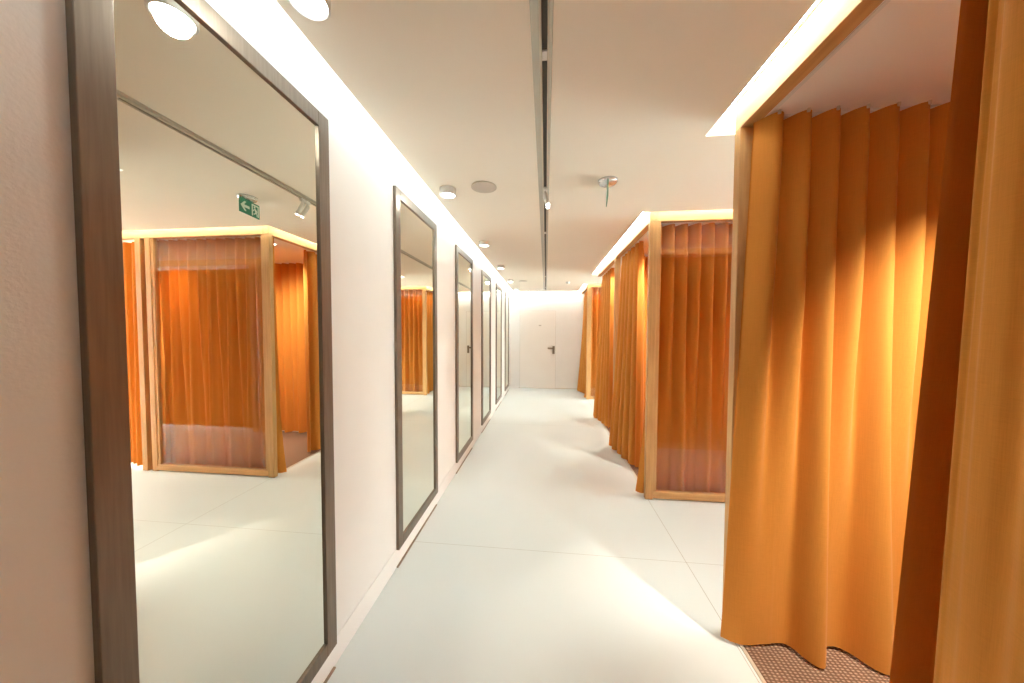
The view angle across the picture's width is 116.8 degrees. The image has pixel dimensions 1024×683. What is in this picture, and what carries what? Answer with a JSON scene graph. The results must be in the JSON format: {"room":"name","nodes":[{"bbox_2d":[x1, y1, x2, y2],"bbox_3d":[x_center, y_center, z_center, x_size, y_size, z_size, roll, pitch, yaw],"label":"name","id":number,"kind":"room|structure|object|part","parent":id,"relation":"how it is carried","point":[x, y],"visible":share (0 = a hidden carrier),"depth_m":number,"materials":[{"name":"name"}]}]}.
{"room":"clothing store","nodes":[
{"label":"clothing store","id":0,"kind":"room"},
{"bbox_2d":[0,0,509,682],"bbox_3d":[-0.604,-0.003,3.722,0.060,2.610,9.790,0,2,6],"label":"wall","id":1,"kind":"structure","parent":0,"point":[46,630],"depth_m":0.65,"materials":[{"name":"paint"}]},
{"bbox_2d":[65,0,336,682],"bbox_3d":[-0.852,0.285,1.040,0.020,2.475,0.754,0,2,6],"label":"wall mirror","id":2,"kind":"object","parent":1,"relation":"attached to","point":[201,188],"visible":1,"depth_m":0.87,"materials":[{"name":"brown metal"}]},
{"bbox_3d":[-0.888,0.238,0.694,0.020,2.357,0.062,0,2,6],"label":"frame","id":3,"kind":"part","parent":2,"relation":"part of","materials":[{"name":"brown wood"}]},
{"bbox_3d":[-0.848,-0.920,0.998,0.020,0.062,0.630,0,2,6],"label":"frame","id":4,"kind":"part","parent":2,"relation":"part of","materials":[{"name":"brown metal"}]},
{"bbox_3d":[-0.855,1.373,1.077,0.020,0.062,0.630,0,2,6],"label":"frame","id":5,"kind":"part","parent":2,"relation":"part of","materials":[{"name":"brown wood"}]},
{"bbox_3d":[-0.815,0.215,1.381,0.020,2.357,0.062,0,2,6],"label":"frame","id":6,"kind":"part","parent":2,"relation":"part of","materials":[{"name":"brown metal"}]},
{"bbox_2d":[311,383,509,682],"bbox_3d":[-0.608,1.368,3.769,0.060,0.126,9.790,0,2,6],"label":"baseboard","id":7,"kind":"structure","parent":1,"relation":"attached to","point":[358,615],"depth_m":1.85,"materials":[{"name":"paint"}]},
{"bbox_2d":[393,185,437,567],"bbox_3d":[-0.706,0.239,2.403,0.020,2.475,0.754,0,2,6],"label":"wall mirror","id":8,"kind":"object","parent":1,"relation":"attached to","point":[414,232],"visible":1,"depth_m":2.31,"materials":[{"name":"grey mirror"}]},
{"bbox_3d":[-0.743,0.192,2.057,0.020,2.357,0.062,0,2,6],"label":"frame","id":9,"kind":"part","parent":8,"relation":"part of","materials":[{"name":"brown metal"}]},
{"bbox_3d":[-0.702,-0.967,2.362,0.020,0.062,0.630,0,2,6],"label":"frame","id":10,"kind":"part","parent":8,"relation":"part of","materials":[{"name":"brown metal"}]},
{"bbox_2d":[400,201,434,532],"bbox_3d":[-0.707,0.180,2.401,0.004,2.239,0.636,0,2,6],"label":"mirror glass","id":11,"kind":"object","parent":8,"relation":"on","point":[417,234],"depth_m":2.35,"materials":[{"name":"silver metal"}]},
{"bbox_3d":[-0.709,1.327,2.440,0.020,0.062,0.630,0,2,6],"label":"frame","id":12,"kind":"part","parent":8,"relation":"part of","materials":[{"name":"brown wood"}]},
{"bbox_3d":[-0.669,0.168,2.745,0.020,2.357,0.062,0,2,6],"label":"frame","id":13,"kind":"part","parent":8,"relation":"part of","materials":[{"name":"brown metal"}]},
{"bbox_2d":[455,245,472,473],"bbox_3d":[-0.560,0.193,3.766,0.020,2.475,0.754,0,2,6],"label":"wall mirror","id":14,"kind":"object","parent":1,"relation":"attached to","point":[463,262],"visible":1,"depth_m":3.69,"materials":[{"name":"grey mirror"}]},
{"bbox_3d":[-0.597,0.145,3.421,0.020,2.357,0.062,0,2,6],"label":"frame","id":15,"kind":"part","parent":14,"relation":"part of","materials":[{"name":"brown metal"}]},
{"bbox_2d":[458,253,470,452],"bbox_3d":[-0.562,0.134,3.764,0.004,2.239,0.636,0,2,6],"label":"mirror glass","id":16,"kind":"object","parent":14,"relation":"on","point":[464,263],"depth_m":3.72,"materials":[{"name":"silver metal"}]},
{"bbox_3d":[-0.557,-1.013,3.725,0.020,0.062,0.630,0,2,6],"label":"frame","id":17,"kind":"part","parent":14,"relation":"part of","materials":[{"name":"brown metal"}]},
{"bbox_3d":[-0.564,1.281,3.804,0.020,0.062,0.630,0,2,6],"label":"frame","id":18,"kind":"part","parent":14,"relation":"part of","materials":[{"name":"brown wood"}]},
{"bbox_3d":[-0.524,0.122,4.108,0.020,2.357,0.062,0,2,6],"label":"frame","id":19,"kind":"part","parent":14,"relation":"part of","materials":[{"name":"brown metal"}]},
{"bbox_2d":[481,269,490,432],"bbox_3d":[-0.415,0.146,5.130,0.020,2.475,0.754,0,2,6],"label":"wall mirror","id":20,"kind":"object","parent":1,"relation":"attached to","point":[485,278],"visible":1,"depth_m":5.06,"materials":[{"name":"grey mirror"}]},
{"bbox_3d":[-0.451,0.099,4.784,0.020,2.357,0.062,0,2,6],"label":"frame","id":21,"kind":"part","parent":20,"relation":"part of","materials":[{"name":"brown metal"}]},
{"bbox_2d":[483,275,489,418],"bbox_3d":[-0.416,0.087,5.128,0.004,2.239,0.636,0,2,6],"label":"mirror glass","id":22,"kind":"object","parent":20,"relation":"on","point":[486,280],"depth_m":5.12,"materials":[{"name":"silver metal"}]},
{"bbox_3d":[-0.418,1.234,5.167,0.020,0.062,0.630,0,2,6],"label":"frame","id":23,"kind":"part","parent":20,"relation":"part of","materials":[{"name":"brown wood"}]},
{"bbox_3d":[-0.411,-1.059,5.088,0.020,0.062,0.630,0,2,6],"label":"frame","id":24,"kind":"part","parent":20,"relation":"part of","materials":[{"name":"brown metal"}]},
{"bbox_3d":[-0.378,0.076,5.472,0.020,2.357,0.062,0,2,6],"label":"frame","id":25,"kind":"part","parent":20,"relation":"part of","materials":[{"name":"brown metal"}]},
{"bbox_2d":[496,283,501,409],"bbox_3d":[-0.269,0.100,6.493,0.020,2.475,0.754,0,2,6],"label":"wall mirror","id":26,"kind":"object","parent":1,"relation":"attached to","point":[498,288],"visible":1,"depth_m":6.47,"materials":[{"name":"grey mirror"}]},
{"bbox_3d":[-0.306,0.053,6.147,0.020,2.357,0.062,0,2,6],"label":"frame","id":27,"kind":"part","parent":26,"relation":"part of","materials":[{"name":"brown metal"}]},
{"bbox_2d":[497,288,500,398],"bbox_3d":[-0.271,0.041,6.492,0.004,2.239,0.636,0,2,6],"label":"mirror glass","id":28,"kind":"object","parent":26,"relation":"on","point":[498,289],"depth_m":6.48,"materials":[{"name":"silver metal"}]},
{"bbox_3d":[-0.232,0.029,6.835,0.020,2.357,0.062,0,2,6],"label":"frame","id":29,"kind":"part","parent":26,"relation":"part of","materials":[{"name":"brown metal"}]},
{"bbox_2d":[505,292,508,394],"bbox_3d":[-0.124,0.054,7.857,0.020,2.475,0.754,0,2,6],"label":"wall mirror","id":30,"kind":"object","parent":1,"relation":"attached to","point":[506,294],"visible":0.96,"depth_m":7.80,"materials":[{"name":"grey mirror"}]},
{"bbox_3d":[-0.160,0.006,7.511,0.020,2.357,0.062,0,2,6],"label":"frame","id":31,"kind":"part","parent":30,"relation":"part of","materials":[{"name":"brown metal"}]},
{"bbox_2d":[506,296,508,385],"bbox_3d":[-0.125,-0.005,7.855,0.004,2.239,0.636,0,2,6],"label":"mirror glass","id":32,"kind":"object","parent":30,"relation":"on","point":[507,297],"depth_m":7.94,"materials":[{"name":"silver metal"}]},
{"bbox_2d":[276,0,816,291],"bbox_3d":[3.942,-1.207,3.196,8.853,0.140,9.790,0,2,6],"label":"ceiling","id":33,"kind":"structure","parent":0,"point":[643,92],"depth_m":1.42,"materials":[{"name":"beige paint"}]},
{"bbox_2d":[287,0,330,21],"bbox_3d":[-0.617,-1.049,0.954,0.120,0.050,0.120,0,2,6],"label":"recessed light","id":34,"kind":"object","parent":33,"relation":"in","point":[315,10],"visible":1,"depth_m":0.97,"materials":[{"name":"white plastic"}]},
{"bbox_2d":[440,185,455,198],"bbox_3d":[-0.472,-1.096,2.317,0.120,0.050,0.120,0,2,6],"label":"recessed light","id":35,"kind":"object","parent":33,"relation":"in","point":[446,192],"visible":1,"depth_m":2.28,"materials":[{"name":"white plastic"}]},
{"bbox_2d":[471,181,496,192],"bbox_3d":[-0.203,-1.115,2.281,0.185,0.006,0.185,0,2,6],"label":"ceiling speaker","id":36,"kind":"object","parent":33,"relation":"attached to","point":[480,186],"visible":1,"depth_m":2.27,"materials":[{"name":"beige plastic"}]},
{"bbox_2d":[479,240,488,246],"bbox_3d":[-0.326,-1.142,3.681,0.120,0.050,0.120,0,2,6],"label":"recessed light","id":37,"kind":"object","parent":33,"relation":"in","point":[482,243],"visible":1,"depth_m":3.63,"materials":[{"name":"white plastic"}]},
{"bbox_2d":[497,265,503,269],"bbox_3d":[-0.181,-1.188,5.044,0.120,0.050,0.120,0,2,6],"label":"recessed light","id":38,"kind":"object","parent":33,"relation":"in","point":[500,267],"visible":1,"depth_m":5.00,"materials":[{"name":"white plastic"}]},
{"bbox_2d":[529,0,553,289],"bbox_3d":[0.349,-1.148,3.390,0.076,0.012,9.210,0,2,6],"label":"track","id":39,"kind":"object","parent":33,"relation":"attached to","point":[541,11],"visible":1,"depth_m":1.37,"materials":[{"name":"grey metal"}]},
{"bbox_2d":[543,187,549,205],"bbox_3d":[0.242,-1.033,2.252,0.039,0.140,0.076,0,2,-18],"label":"track spotlight","id":40,"kind":"object","parent":39,"relation":"attached to","point":[545,195],"visible":1,"depth_m":2.24,"materials":[{"name":"white metal"}]},
{"bbox_2d":[598,176,617,206],"bbox_3d":[0.658,-1.044,2.191,0.136,0.137,0.158,-1,2,-24],"label":"exit sign","id":41,"kind":"object","parent":33,"relation":"hanging from","point":[607,181],"visible":1,"depth_m":2.15,"materials":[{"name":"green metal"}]},
{"bbox_3d":[0.663,-1.032,2.193,0.006,0.112,0.198,1,2,14],"label":"sign plate","id":42,"kind":"part","parent":41,"relation":"part of","materials":[{"name":"green"}]},
{"bbox_2d":[510,288,583,388],"bbox_3d":[4.378,-0.075,8.164,9.025,2.740,0.100,0,2,6],"label":"wall","id":43,"kind":"structure","parent":0,"point":[568,306],"depth_m":8.45,"materials":[{"name":"paint"}]},
{"bbox_2d":[520,311,555,387],"bbox_3d":[0.687,0.224,8.485,0.964,2.096,0.065,0,2,6],"label":"door","id":44,"kind":"structure","parent":43,"relation":"in","point":[537,328],"depth_m":8.51,"materials":[{"name":"paint"}]},
{"bbox_2d":[519,387,575,388],"bbox_3d":[1.835,1.269,8.429,3.320,0.018,0.004,0,2,6],"label":"trim","id":45,"kind":"structure","parent":43,"relation":"attached to","point":[519,387],"depth_m":8.48,"materials":[{"name":"beige ceramic"}]},
{"bbox_2d":[327,388,837,682],"bbox_3d":[3.878,1.486,3.294,8.965,0.050,9.790,0,2,6],"label":"floor","id":46,"kind":"structure","parent":0,"point":[541,560],"depth_m":1.99,"materials":[{"name":"tile"}]},
{"bbox_2d":[581,284,600,398],"bbox_3d":[3.737,-0.056,7.554,3.970,2.739,1.250,0,2,6],"label":"cabin","id":47,"kind":"object","parent":46,"relation":"on","point":[587,288],"visible":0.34,"depth_m":7.15,"materials":[{"name":"brown wood"}]},
{"bbox_2d":[577,292,586,393],"bbox_3d":[1.790,0.014,7.798,0.269,2.522,1.018,0,2,4],"label":"curtain","id":48,"kind":"object","parent":47,"relation":"hanging from","point":[582,367],"visible":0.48,"depth_m":7.86,"materials":[{"name":"fabric"}]},
{"bbox_3d":[1.732,0.048,7.166,0.066,2.546,0.047,0,2,6],"label":"post","id":49,"kind":"part","parent":47,"relation":"part of","materials":[{"name":"brown wood"}]},
{"bbox_2d":[584,288,600,397],"bbox_3d":[2.411,0.035,7.175,1.485,2.518,0.112,0,2,6],"label":"curtain","id":50,"kind":"object","parent":47,"relation":"hanging from","point":[596,292],"visible":0.14,"depth_m":7.24,"materials":[{"name":"fabric"}]},
{"bbox_2d":[597,209,732,501],"bbox_3d":[3.363,0.061,4.111,3.983,2.739,2.920,0,2,6],"label":"cabin","id":51,"kind":"object","parent":46,"relation":"on","point":[647,229],"depth_m":2.89,"materials":[{"name":"brown wood"}]},
{"bbox_2d":[593,268,613,427],"bbox_3d":[1.537,0.099,5.305,0.239,2.522,0.791,0,2,6],"label":"curtain","id":52,"kind":"object","parent":51,"relation":"hanging from","point":[603,398],"visible":0.94,"depth_m":5.17,"materials":[{"name":"fabric"}]},
{"bbox_3d":[1.427,0.145,4.310,0.066,2.546,0.060,0,2,6],"label":"post","id":53,"kind":"part","parent":51,"relation":"part of","materials":[{"name":"brown wood"}]},
{"bbox_3d":[1.393,-1.295,4.275,0.012,0.046,2.920,0,2,6],"label":"led strip","id":54,"kind":"part","parent":51,"relation":"part of","materials":[{"name":"white plastic"}]},
{"bbox_2d":[609,241,643,466],"bbox_3d":[1.380,0.148,3.860,0.226,2.522,0.784,0,2,6],"label":"curtain","id":55,"kind":"object","parent":51,"relation":"hanging from","point":[625,425],"visible":1,"depth_m":3.73,"materials":[{"name":"fabric"}]},
{"bbox_2d":[641,255,647,443],"bbox_3d":[2.183,0.140,4.120,1.291,2.518,0.117,0,2,6],"label":"curtain","id":56,"kind":"object","parent":51,"relation":"hanging from","point":[646,257],"visible":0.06,"depth_m":4.17,"materials":[{"name":"fabric"}]},
{"bbox_3d":[1.276,0.193,2.903,0.066,2.546,0.047,0,2,6],"label":"post","id":57,"kind":"part","parent":51,"relation":"part of","materials":[{"name":"brown wood"}]},
{"bbox_2d":[635,222,732,492],"bbox_3d":[1.942,0.180,2.914,1.513,2.518,0.112,0,2,6],"label":"curtain","id":58,"kind":"object","parent":51,"relation":"hanging from","point":[696,259],"visible":0.42,"depth_m":2.95,"materials":[{"name":"fabric"}]},
{"bbox_3d":[1.971,1.427,2.870,1.339,0.062,0.047,0,2,6],"label":"rail","id":59,"kind":"part","parent":51,"relation":"part of","materials":[{"name":"brown wood"}]},
{"bbox_2d":[625,459,712,492],"bbox_3d":[2.064,1.442,3.572,1.432,0.007,1.360,0,2,6],"label":"carpet","id":60,"kind":"object","parent":46,"relation":"on","point":[633,468],"visible":0.11,"depth_m":3.54,"materials":[{"name":"brown carpet"}]},
{"bbox_2d":[739,643,889,682],"bbox_3d":[1.697,1.559,0.128,1.432,0.007,2.810,0,2,6],"label":"carpet","id":61,"kind":"object","parent":46,"relation":"on","point":[773,662],"visible":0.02,"depth_m":1.46,"materials":[{"name":"brown carpet"}]},
{"bbox_2d":[722,0,960,606],"bbox_3d":[2.919,0.202,-0.042,3.983,2.739,2.922,0,2,6],"label":"cabin","id":62,"kind":"object","parent":46,"relation":"on","point":[851,55],"depth_m":1.23,"materials":[{"name":"brown wood"}]},
{"bbox_3d":[1.136,0.237,1.586,0.066,2.546,0.047,0,2,6],"label":"post","id":63,"kind":"part","parent":62,"relation":"part of","materials":[{"name":"brown wood"}]},
{"bbox_3d":[1.063,-1.190,1.190,0.012,0.046,0.772,0,2,6],"label":"led strip","id":64,"kind":"part","parent":62,"relation":"part of","materials":[{"name":"white plastic"}]},
{"bbox_2d":[720,100,949,674],"bbox_3d":[1.815,0.232,1.413,1.547,2.532,0.119,0,2,6],"label":"curtain","id":65,"kind":"object","parent":62,"relation":"hanging from","point":[843,210],"visible":0.55,"depth_m":1.45,"materials":[{"name":"fabric"}]},
{"bbox_2d":[889,0,1023,682],"bbox_3d":[1.022,0.259,0.496,0.163,2.516,0.829,1,2,12],"label":"curtain","id":66,"kind":"object","parent":62,"relation":"hanging from","point":[960,614],"visible":1,"depth_m":0.70,"materials":[{"name":"fabric"}]}
]}

